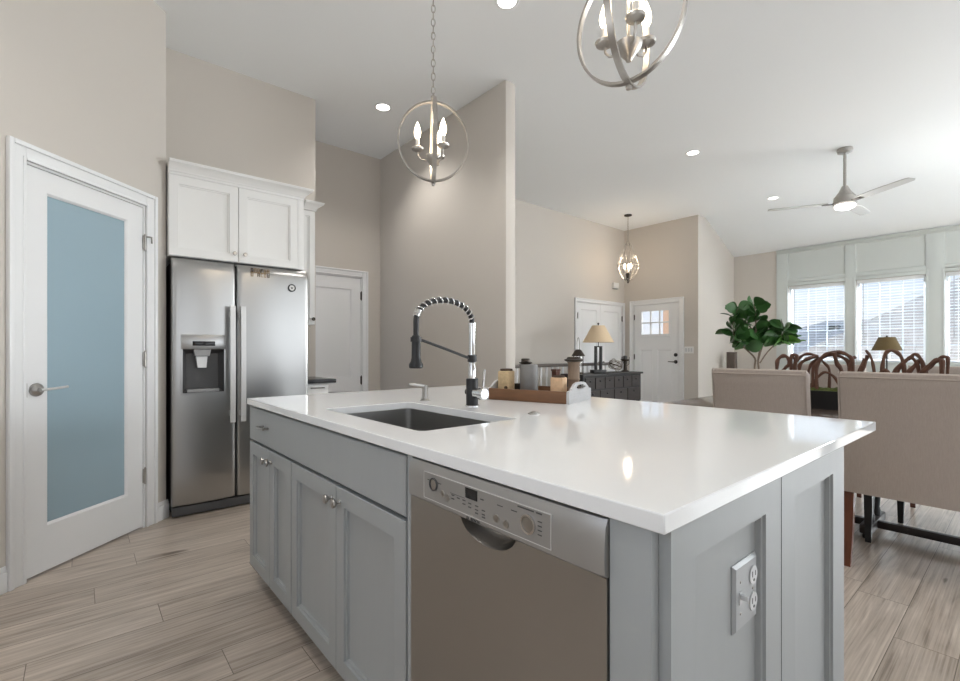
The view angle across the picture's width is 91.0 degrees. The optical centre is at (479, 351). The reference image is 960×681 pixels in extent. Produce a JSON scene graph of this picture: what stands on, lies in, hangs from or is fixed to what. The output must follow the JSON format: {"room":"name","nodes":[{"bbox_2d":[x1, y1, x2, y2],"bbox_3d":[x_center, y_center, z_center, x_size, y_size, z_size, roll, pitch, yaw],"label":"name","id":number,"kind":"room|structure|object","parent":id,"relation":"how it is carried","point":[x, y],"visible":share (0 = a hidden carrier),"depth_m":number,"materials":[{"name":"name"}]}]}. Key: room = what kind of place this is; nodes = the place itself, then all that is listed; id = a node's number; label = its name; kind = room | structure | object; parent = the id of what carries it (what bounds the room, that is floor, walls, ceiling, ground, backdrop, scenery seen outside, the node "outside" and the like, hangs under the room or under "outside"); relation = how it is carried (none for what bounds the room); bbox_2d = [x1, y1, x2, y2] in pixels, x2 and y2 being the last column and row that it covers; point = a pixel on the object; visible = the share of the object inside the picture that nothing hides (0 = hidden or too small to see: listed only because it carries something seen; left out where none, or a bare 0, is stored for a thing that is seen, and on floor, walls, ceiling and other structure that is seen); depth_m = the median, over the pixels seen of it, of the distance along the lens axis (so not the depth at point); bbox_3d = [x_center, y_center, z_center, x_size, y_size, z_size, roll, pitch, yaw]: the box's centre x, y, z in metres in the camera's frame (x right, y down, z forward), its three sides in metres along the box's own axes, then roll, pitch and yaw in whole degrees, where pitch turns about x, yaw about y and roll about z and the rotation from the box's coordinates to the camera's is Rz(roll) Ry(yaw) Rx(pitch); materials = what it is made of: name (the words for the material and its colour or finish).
{"room":"kitchen","nodes":[
{"label":"kitchen","id":0,"kind":"room"},
{"bbox_2d":[0,0,165,567],"bbox_3d":[-2.332,-0.600,2.251,0.120,3.500,2.050,0,0,5],"label":"wall","id":1,"kind":"structure","parent":0,"point":[83,82],"depth_m":2.70,"materials":[{"name":"grey paint"}]},
{"bbox_2d":[0,566,7,594],"bbox_3d":[-2.312,1.087,1.744,0.014,0.125,1.024,0,0,5],"label":"baseboard","id":2,"kind":"structure","parent":1,"relation":"attached to","point":[3,571],"depth_m":2.24,"materials":[{"name":"white paint"}]},
{"bbox_2d":[6,135,157,591],"bbox_3d":[-2.274,0.058,2.717,0.142,2.185,0.918,0,0,5],"label":"trim","id":3,"kind":"structure","parent":1,"relation":"attached to","point":[19,152],"depth_m":2.33,"materials":[{"name":"white paint"}]},
{"bbox_2d":[27,165,152,578],"bbox_3d":[-2.223,0.102,2.732,0.088,2.073,0.761,0,0,5],"label":"door","id":4,"kind":"structure","parent":1,"relation":"in","point":[86,358],"depth_m":2.65,"materials":[{"name":"white paint"}]},
{"bbox_2d":[158,499,168,521],"bbox_3d":[-2.171,1.087,3.224,0.014,0.125,0.108,0,0,5],"label":"baseboard","id":5,"kind":"structure","parent":1,"relation":"attached to","point":[163,506],"depth_m":3.22,"materials":[{"name":"white paint"}]},
{"bbox_2d":[166,48,314,376],"bbox_3d":[-2.040,-0.600,4.053,1.222,3.500,0.120,0,0,-40],"label":"wall","id":6,"kind":"structure","parent":0,"point":[217,116],"depth_m":3.98,"materials":[{"name":"grey paint"}]},
{"bbox_2d":[166,157,313,270],"bbox_3d":[-1.902,-0.986,3.716,0.985,0.648,0.569,0,0,-40],"label":"upper cabinet","id":7,"kind":"object","parent":6,"relation":"attached to","point":[213,214],"visible":1,"depth_m":3.48,"materials":[{"name":"white paint"}]},
{"bbox_2d":[301,199,324,325],"bbox_3d":[-1.536,-0.754,4.151,0.195,1.052,0.379,0,0,-40],"label":"upper cabinet","id":8,"kind":"object","parent":6,"relation":"attached to","point":[310,207],"visible":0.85,"depth_m":4.05,"materials":[{"name":"white paint"}]},
{"bbox_2d":[380,80,514,389],"bbox_3d":[-0.455,-0.600,4.956,0.120,3.500,2.235,0,0,-40],"label":"wall partition","id":9,"kind":"structure","parent":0,"point":[454,237],"depth_m":4.65,"materials":[{"name":"grey paint"}]},
{"bbox_2d":[315,140,623,390],"bbox_3d":[-0.853,-0.600,6.182,9.500,3.500,0.150,0,0,-40],"label":"wall","id":10,"kind":"structure","parent":0,"point":[560,258],"depth_m":7.42,"materials":[{"name":"grey paint"}]},
{"bbox_2d":[315,274,361,392],"bbox_3d":[-1.756,0.137,5.310,0.925,2.003,0.101,0,0,-40],"label":"door","id":11,"kind":"structure","parent":10,"relation":"in","point":[337,298],"depth_m":5.43,"materials":[{"name":"white paint"}]},
{"bbox_2d":[315,265,367,390],"bbox_3d":[-1.796,0.098,5.345,1.090,2.105,0.142,0,0,-40],"label":"trim","id":12,"kind":"structure","parent":10,"relation":"attached to","point":[322,270],"depth_m":5.61,"materials":[{"name":"white paint"}]},
{"bbox_2d":[577,302,622,372],"bbox_3d":[2.223,0.137,8.700,1.390,2.003,0.083,0,0,-40],"label":"door","id":13,"kind":"structure","parent":10,"relation":"in","point":[588,315],"depth_m":8.72,"materials":[{"name":"white paint"}]},
{"bbox_2d":[575,297,624,369],"bbox_3d":[2.195,0.105,8.733,1.530,2.090,0.142,0,0,-40],"label":"trim","id":14,"kind":"structure","parent":10,"relation":"attached to","point":[582,300],"depth_m":8.77,"materials":[{"name":"white paint"}]},
{"bbox_2d":[612,282,618,289],"bbox_3d":[2.577,-1.244,8.965,0.170,0.123,0.044,0,0,-40],"label":"door chime","id":15,"kind":"object","parent":10,"relation":"attached to","point":[615,286],"visible":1,"depth_m":8.93,"materials":[{"name":"grey plastic"}]},
{"bbox_2d":[0,494,959,680],"bbox_3d":[2.789,1.200,3.154,11.135,0.100,9.500,0,0,-40],"label":"floor","id":16,"kind":"structure","parent":0,"point":[180,598],"depth_m":2.09,"materials":[{"name":"brown wood"}]},
{"bbox_2d":[166,258,307,516],"bbox_3d":[-1.891,0.253,3.689,0.935,1.795,0.607,0,0,-40],"label":"refrigerator","id":17,"kind":"object","parent":16,"relation":"on","point":[233,336],"visible":0.9,"depth_m":3.41,"materials":[{"name":"grey metal"}]},
{"bbox_2d":[250,268,269,277],"bbox_3d":[-1.664,-0.595,3.576,0.140,0.064,0.007,0,0,-40],"label":"magnet","id":18,"kind":"object","parent":17,"relation":"attached to","point":[251,271],"visible":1,"depth_m":3.57},
{"bbox_2d":[288,284,295,291],"bbox_3d":[-1.485,-0.501,3.722,0.060,0.060,0.008,0,0,-40],"label":"round magnet","id":19,"kind":"object","parent":17,"relation":"attached to","point":[291,287],"visible":1,"depth_m":3.72},
{"bbox_2d":[308,383,327,394],"bbox_3d":[-1.498,0.708,4.112,0.187,0.884,0.488,0,0,-40],"label":"base cabinet","id":20,"kind":"object","parent":16,"relation":"on","point":[318,388],"visible":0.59,"depth_m":3.94,"materials":[{"name":"white paint"}]},
{"bbox_2d":[308,377,335,383],"bbox_3d":[-1.475,0.249,4.125,0.240,0.032,0.498,0,0,-40],"label":"countertop","id":21,"kind":"structure","parent":20,"relation":"on","point":[311,380],"depth_m":3.95,"materials":[{"name":"black stone"}]},
{"bbox_2d":[250,406,413,680],"bbox_3d":[-0.454,0.708,1.976,0.634,0.884,1.520,0,0,-40],"label":"base cabinet","id":22,"kind":"object","parent":16,"relation":"on","point":[330,511],"visible":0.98,"depth_m":1.56,"materials":[{"name":"grey paint"}]},
{"bbox_2d":[247,385,875,534],"bbox_3d":[0.075,0.250,1.974,1.388,0.030,2.223,0,0,-40],"label":"countertop","id":23,"kind":"structure","parent":22,"relation":"on","point":[661,468],"depth_m":1.23,"materials":[{"name":"white stone"}]},
{"bbox_2d":[348,409,489,430],"bbox_3d":[-0.252,0.363,1.791,0.449,0.194,0.761,0,0,-40],"label":"undermount sink","id":24,"kind":"object","parent":23,"relation":"in","point":[414,419],"visible":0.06,"depth_m":2.10,"materials":[{"name":"metal"}]},
{"bbox_2d":[409,383,429,400],"bbox_3d":[-0.288,0.191,2.238,0.114,0.088,0.050,0,0,-40],"label":"soap dispenser","id":25,"kind":"object","parent":23,"relation":"on","point":[424,387],"visible":1,"depth_m":2.25,"materials":[{"name":"silver metal"}]},
{"bbox_2d":[409,296,488,406],"bbox_3d":[-0.125,0.004,1.923,0.345,0.461,0.120,0,0,-40],"label":"kitchen faucet","id":26,"kind":"object","parent":23,"relation":"on","point":[473,393],"visible":1,"depth_m":1.97,"materials":[{"name":"silver metal"}]},
{"bbox_2d":[528,411,539,414],"bbox_3d":[0.202,0.230,1.772,0.044,0.010,0.044,0,0,-40],"label":"button","id":27,"kind":"object","parent":23,"relation":"on","point":[531,412],"visible":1,"depth_m":1.76,"materials":[{"name":"silver metal"}]},
{"bbox_2d":[487,379,590,403],"bbox_3d":[0.294,0.189,2.323,0.440,0.092,0.285,0,0,33],"label":"serving tray","id":28,"kind":"object","parent":23,"relation":"on","point":[543,394],"visible":0.83,"depth_m":2.20,"materials":[{"name":"brown wood"}]},
{"bbox_2d":[498,368,514,388],"bbox_3d":[0.130,0.155,2.372,0.066,0.139,0.077,0,0,30],"label":"candle holder","id":29,"kind":"object","parent":28,"relation":"on","point":[506,376],"visible":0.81,"depth_m":2.35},
{"bbox_2d":[515,383,519,388],"bbox_3d":[0.195,0.195,2.473,0.060,0.060,0.060,0,0,-40],"label":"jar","id":30,"kind":"object","parent":28,"relation":"on","point":[517,385],"visible":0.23,"depth_m":2.45,"materials":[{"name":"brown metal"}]},
{"bbox_2d":[519,358,537,389],"bbox_3d":[0.246,0.130,2.375,0.091,0.190,0.091,0,0,-40],"label":"tin canister","id":31,"kind":"object","parent":28,"relation":"on","point":[528,371],"visible":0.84,"depth_m":2.34,"materials":[{"name":"silver metal"}]},
{"bbox_2d":[550,375,566,391],"bbox_3d":[0.365,0.168,2.202,0.062,0.113,0.074,0,0,32],"label":"candle holder","id":32,"kind":"object","parent":28,"relation":"on","point":[557,382],"visible":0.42,"depth_m":2.18,"materials":[{"name":"beige wood"}]},
{"bbox_2d":[564,357,582,390],"bbox_3d":[0.458,0.126,2.304,0.092,0.198,0.091,0,0,-40],"label":"urn","id":33,"kind":"object","parent":28,"relation":"on","point":[573,362],"visible":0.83,"depth_m":2.28,"materials":[{"name":"brown ceramic"}]},
{"bbox_2d":[409,457,609,680],"bbox_3d":[0.234,0.708,1.173,0.606,0.884,0.594,0,0,-40],"label":"dishwasher","id":34,"kind":"object","parent":16,"relation":"on","point":[508,583],"visible":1,"depth_m":0.94,"materials":[{"name":"grey metal"}]},
{"bbox_2d":[515,362,611,385],"bbox_3d":[0.958,0.635,6.988,3.495,1.030,0.225,0,0,-40],"label":"stair railing","id":35,"kind":"object","parent":16,"relation":"on","point":[557,370],"visible":0.13,"depth_m":7.08,"materials":[{"name":"grey wood"}]},
{"bbox_2d":[560,371,642,400],"bbox_3d":[1.927,0.740,7.341,1.580,0.820,0.420,0,0,-40],"label":"buffet","id":36,"kind":"object","parent":16,"relation":"on","point":[611,384],"visible":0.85,"depth_m":7.21,"materials":[{"name":"black wood"}]},
{"bbox_2d":[572,337,584,373],"bbox_3d":[1.448,0.059,6.948,0.200,0.541,0.200,0,0,-40],"label":"lantern","id":37,"kind":"object","parent":36,"relation":"on","point":[577,352],"visible":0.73,"depth_m":6.90,"materials":[{"name":"brown metal"}]},
{"bbox_2d":[583,323,613,372],"bbox_3d":[1.810,-0.056,7.216,0.470,0.771,0.470,0,0,-40],"label":"table lamp","id":38,"kind":"object","parent":36,"relation":"on","point":[598,333],"visible":0.98,"depth_m":7.13,"materials":[{"name":"beige fabric"}]},
{"bbox_2d":[608,358,622,371],"bbox_3d":[2.162,0.218,7.528,0.222,0.223,0.223,0,0,-40],"label":"orb","id":39,"kind":"object","parent":36,"relation":"on","point":[618,363],"visible":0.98,"depth_m":7.48,"materials":[{"name":"grey metal"}]},
{"bbox_2d":[621,356,629,371],"bbox_3d":[2.400,0.199,7.745,0.178,0.262,0.149,0,0,-5],"label":"candlestick","id":40,"kind":"object","parent":36,"relation":"on","point":[624,359],"visible":1,"depth_m":7.72,"materials":[{"name":"brown metal"}]},
{"bbox_2d":[610,446,843,680],"bbox_3d":[-0.063,0.708,1.856,1.003,0.884,2.209,0,0,-40],"label":"island end panel","id":41,"kind":"object","parent":16,"relation":"on","point":[670,593],"visible":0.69,"depth_m":0.90,"materials":[{"name":"grey paint"}]},
{"bbox_2d":[731,551,756,634],"bbox_3d":[0.520,0.468,0.911,0.110,0.128,0.022,0,0,-40],"label":"outlet plate","id":42,"kind":"object","parent":41,"relation":"attached to","point":[744,572],"visible":1,"depth_m":0.91,"materials":[{"name":"white plastic"}]},
{"bbox_2d":[749,591,756,610],"bbox_3d":[0.541,0.494,0.933,0.036,0.036,0.002,0,0,-40],"label":"receptacle","id":43,"kind":"object","parent":42,"relation":"attached to","point":[752,594],"depth_m":0.93,"materials":[{"name":"white plastic"}]},
{"bbox_2d":[749,565,756,583],"bbox_3d":[0.541,0.442,0.933,0.036,0.036,0.002,0,0,-40],"label":"receptacle","id":44,"kind":"object","parent":42,"relation":"attached to","point":[752,568],"depth_m":0.93,"materials":[{"name":"white plastic"}]},
{"bbox_2d":[726,352,736,368],"bbox_3d":[4.569,0.580,8.509,0.200,1.140,0.220,0,0,-40],"label":"floor speaker","id":45,"kind":"object","parent":16,"relation":"on","point":[731,357],"visible":0.2,"depth_m":8.48,"materials":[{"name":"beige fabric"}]},
{"bbox_2d":[715,296,805,368],"bbox_3d":[4.100,0.163,6.870,1.223,1.973,0.547,0,0,12],"label":"fig","id":46,"kind":"object","parent":16,"relation":"on","point":[753,339],"visible":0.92,"depth_m":6.82,"materials":[{"name":"green plant"}]},
{"bbox_2d":[712,368,810,415],"bbox_3d":[1.874,0.627,3.014,0.602,1.046,0.518,0,0,-40],"label":"dining chair","id":47,"kind":"object","parent":16,"relation":"on","point":[761,390],"visible":0.31,"depth_m":2.80,"materials":[{"name":"fabric"}]},
{"bbox_2d":[663,396,959,545],"bbox_3d":[2.530,0.770,3.053,1.030,0.760,2.420,0,0,-40],"label":"dining table","id":48,"kind":"object","parent":16,"relation":"on","point":[879,516],"visible":0.16,"depth_m":2.94,"materials":[{"name":"brown wood"}]},
{"bbox_2d":[775,349,949,410],"bbox_3d":[2.475,0.187,3.111,0.200,0.406,1.100,0,0,-40],"label":"dining chairs","id":49,"kind":"object","parent":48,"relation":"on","point":[826,398],"visible":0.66,"depth_m":3.15,"materials":[{"name":"brown wood"}]},
{"bbox_2d":[789,364,865,497],"bbox_3d":[2.673,0.627,3.744,0.602,1.046,0.518,0,0,-40],"label":"dining chair","id":50,"kind":"object","parent":16,"relation":"on","point":[823,380],"visible":0.04,"depth_m":3.86,"materials":[{"name":"wood"}]},
{"bbox_2d":[872,336,902,368],"bbox_3d":[6.003,0.457,6.959,0.360,1.386,0.360,0,0,-40],"label":"table lamp","id":51,"kind":"object","parent":16,"relation":"on","point":[882,343],"visible":0.73,"depth_m":6.87,"materials":[{"name":"beige fabric"}]},
{"bbox_2d":[837,371,959,566],"bbox_3d":[2.299,0.627,2.513,0.602,1.046,0.518,0,0,-40],"label":"dining chair","id":52,"kind":"object","parent":16,"relation":"on","point":[912,455],"visible":0.85,"depth_m":2.34,"materials":[{"name":"fabric"}]},
{"bbox_2d":[897,365,959,523],"bbox_3d":[3.168,0.627,3.161,0.602,1.046,0.518,0,0,-40],"label":"dining chair","id":53,"kind":"object","parent":16,"relation":"on","point":[935,370],"visible":0.2,"depth_m":3.30,"materials":[{"name":"wood"}]},
{"bbox_2d":[154,0,959,256],"bbox_3d":[2.789,-2.172,3.154,11.135,0.856,9.500,0,0,-40],"label":"ceiling","id":54,"kind":"structure","parent":0,"point":[768,93],"depth_m":4.25,"materials":[{"name":"white paint"}]},
{"bbox_2d":[374,103,391,111],"bbox_3d":[-0.933,-2.346,4.532,0.164,0.008,0.164,0,0,-40],"label":"recessed light","id":55,"kind":"object","parent":54,"relation":"in","point":[384,107],"visible":1,"depth_m":4.54,"materials":[{"name":"white paint"}]},
{"bbox_2d":[397,0,468,185],"bbox_3d":[-0.231,-1.586,2.335,0.266,1.537,0.272,0,0,36],"label":"pendant light","id":56,"kind":"object","parent":54,"relation":"hanging from","point":[437,141],"visible":1,"depth_m":2.31,"materials":[{"name":"silver metal"}]},
{"bbox_2d":[495,0,518,9],"bbox_3d":[0.181,-2.346,3.162,0.164,0.008,0.164,0,0,-40],"label":"recessed light","id":57,"kind":"object","parent":54,"relation":"in","point":[501,4],"visible":1,"depth_m":3.19,"materials":[{"name":"white paint"}]},
{"bbox_2d":[617,214,638,282],"bbox_3d":[2.549,-1.760,8.120,0.365,1.180,0.365,0,0,-40],"label":"chandelier","id":58,"kind":"object","parent":54,"relation":"hanging from","point":[628,275],"visible":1,"depth_m":8.11,"materials":[{"name":"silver metal"}]},
{"bbox_2d":[577,0,687,90],"bbox_3d":[0.474,-1.601,1.504,0.272,1.537,0.266,0,0,-8],"label":"pendant light","id":59,"kind":"object","parent":54,"relation":"hanging from","point":[628,47],"visible":1,"depth_m":1.49,"materials":[{"name":"silver metal"}]},
{"bbox_2d":[685,150,700,155],"bbox_3d":[2.516,-2.346,5.569,0.164,0.008,0.164,0,0,-40],"label":"recessed light","id":60,"kind":"object","parent":54,"relation":"in","point":[691,152],"visible":1,"depth_m":5.56,"materials":[{"name":"white paint"}]},
{"bbox_2d":[767,196,778,199],"bbox_3d":[4.487,-2.346,7.220,0.164,0.008,0.164,0,0,-40],"label":"recessed light","id":61,"kind":"object","parent":54,"relation":"in","point":[773,197],"visible":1,"depth_m":7.22,"materials":[{"name":"white paint"}]},
{"bbox_2d":[768,146,915,214],"bbox_3d":[4.328,-1.998,5.583,1.235,0.705,1.363,0,0,-40],"label":"ceiling fan","id":62,"kind":"object","parent":54,"relation":"hanging from","point":[845,199],"visible":1,"depth_m":5.42,"materials":[{"name":"silver metal"}]},
{"bbox_2d":[624,215,701,399],"bbox_3d":[3.291,-0.600,8.755,0.150,3.500,1.590,0,0,-40],"label":"wall","id":63,"kind":"structure","parent":0,"point":[669,253],"depth_m":8.41,"materials":[{"name":"grey paint"}]},
{"bbox_2d":[634,303,678,402],"bbox_3d":[3.236,0.137,8.698,0.104,2.003,0.885,0,0,-40],"label":"door","id":64,"kind":"structure","parent":63,"relation":"in","point":[656,356],"depth_m":8.67,"materials":[{"name":"white paint"}]},
{"bbox_2d":[629,297,683,399],"bbox_3d":[3.279,0.092,8.726,0.142,2.115,1.070,0,0,-40],"label":"trim","id":65,"kind":"structure","parent":63,"relation":"attached to","point":[680,300],"depth_m":8.51,"materials":[{"name":"white paint"}]},
{"bbox_2d":[684,346,693,352],"bbox_3d":[3.641,-0.026,8.219,0.011,0.120,0.166,0,0,-40],"label":"switch plate","id":66,"kind":"object","parent":63,"relation":"attached to","point":[686,349],"visible":1,"depth_m":8.21,"materials":[{"name":"white plastic"}]},
{"bbox_2d":[702,216,733,396],"bbox_3d":[4.380,-0.600,8.736,1.485,3.500,0.150,0,0,-40],"label":"wall","id":67,"kind":"structure","parent":0,"point":[717,260],"depth_m":8.51,"materials":[{"name":"grey paint"}]},
{"bbox_2d":[734,225,959,372],"bbox_3d":[7.477,-0.330,6.084,0.195,2.960,7.900,0,0,-40],"label":"wall","id":68,"kind":"structure","parent":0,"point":[755,274],"depth_m":7.66,"materials":[{"name":"grey paint"}]},
{"bbox_2d":[786,285,845,362],"bbox_3d":[5.778,-0.477,8.097,0.180,1.345,0.878,0,0,-40],"label":"window","id":69,"kind":"structure","parent":68,"relation":"attached to","point":[791,293],"depth_m":8.06,"materials":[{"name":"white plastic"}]},
{"bbox_2d":[789,282,844,360],"bbox_3d":[5.761,-0.493,8.083,0.075,1.310,0.802,0,0,-40],"label":"window blind","id":70,"kind":"object","parent":68,"relation":"attached to","point":[836,283],"visible":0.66,"depth_m":8.05,"materials":[{"name":"grey plastic"}]},
{"bbox_2d":[855,278,927,364],"bbox_3d":[6.404,-0.477,7.360,0.180,1.345,0.888,0,0,-40],"label":"window","id":71,"kind":"structure","parent":68,"relation":"attached to","point":[859,313],"depth_m":7.48,"materials":[{"name":"white plastic"}]},
{"bbox_2d":[857,274,925,361],"bbox_3d":[6.386,-0.493,7.346,0.075,1.310,0.812,0,0,-40],"label":"window blind","id":72,"kind":"object","parent":68,"relation":"attached to","point":[863,282],"visible":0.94,"depth_m":7.34,"materials":[{"name":"grey plastic"}]},
{"bbox_2d":[945,276,959,364],"bbox_3d":[7.060,-0.477,6.587,0.180,1.345,0.856,0,0,-40],"label":"window","id":73,"kind":"structure","parent":68,"relation":"attached to","point":[948,326],"depth_m":6.89,"materials":[{"name":"white plastic"}]},
{"bbox_2d":[946,271,959,362],"bbox_3d":[7.043,-0.493,6.572,0.075,1.310,0.780,0,0,-40],"label":"window blind","id":74,"kind":"object","parent":68,"relation":"attached to","point":[957,273],"visible":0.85,"depth_m":6.79,"materials":[{"name":"grey plastic"}]},
{"label":"outside","id":75,"kind":"structure","parent":0,"visible":0},
{"bbox_3d":[26.607,2.300,22.585,50.200,0.300,60.000,0,0,-40],"label":"ground","id":76,"kind":"structure","parent":75,"visible":0},
{"bbox_2d":[663,310,668,333],"bbox_3d":[4.553,0.000,10.437,0.550,4.300,0.920,0,0,-40],"label":"porch column","id":77,"kind":"structure","parent":76,"relation":"on","point":[665,312],"depth_m":10.54,"materials":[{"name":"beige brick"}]},
{"bbox_2d":[793,319,869,353],"bbox_3d":[17.164,0.419,19.029,11.200,3.462,14.800,0,0,-40],"label":"house","id":78,"kind":"structure","parent":76,"relation":"on","point":[831,326],"depth_m":19.28,"materials":[{"name":"white"}]},
{"bbox_2d":[828,325,840,329],"bbox_3d":[14.606,-0.947,19.416,0.400,0.230,0.350,0,0,-40],"label":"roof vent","id":79,"kind":"object","parent":78,"relation":"attached to","point":[829,327],"depth_m":19.28,"materials":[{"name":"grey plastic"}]},
{"bbox_2d":[794,278,959,359],"bbox_3d":[13.971,0.013,8.443,6.570,4.275,12.790,0,0,-40],"label":"house","id":80,"kind":"structure","parent":76,"relation":"on","point":[911,336],"depth_m":10.44,"materials":[{"name":"white"}]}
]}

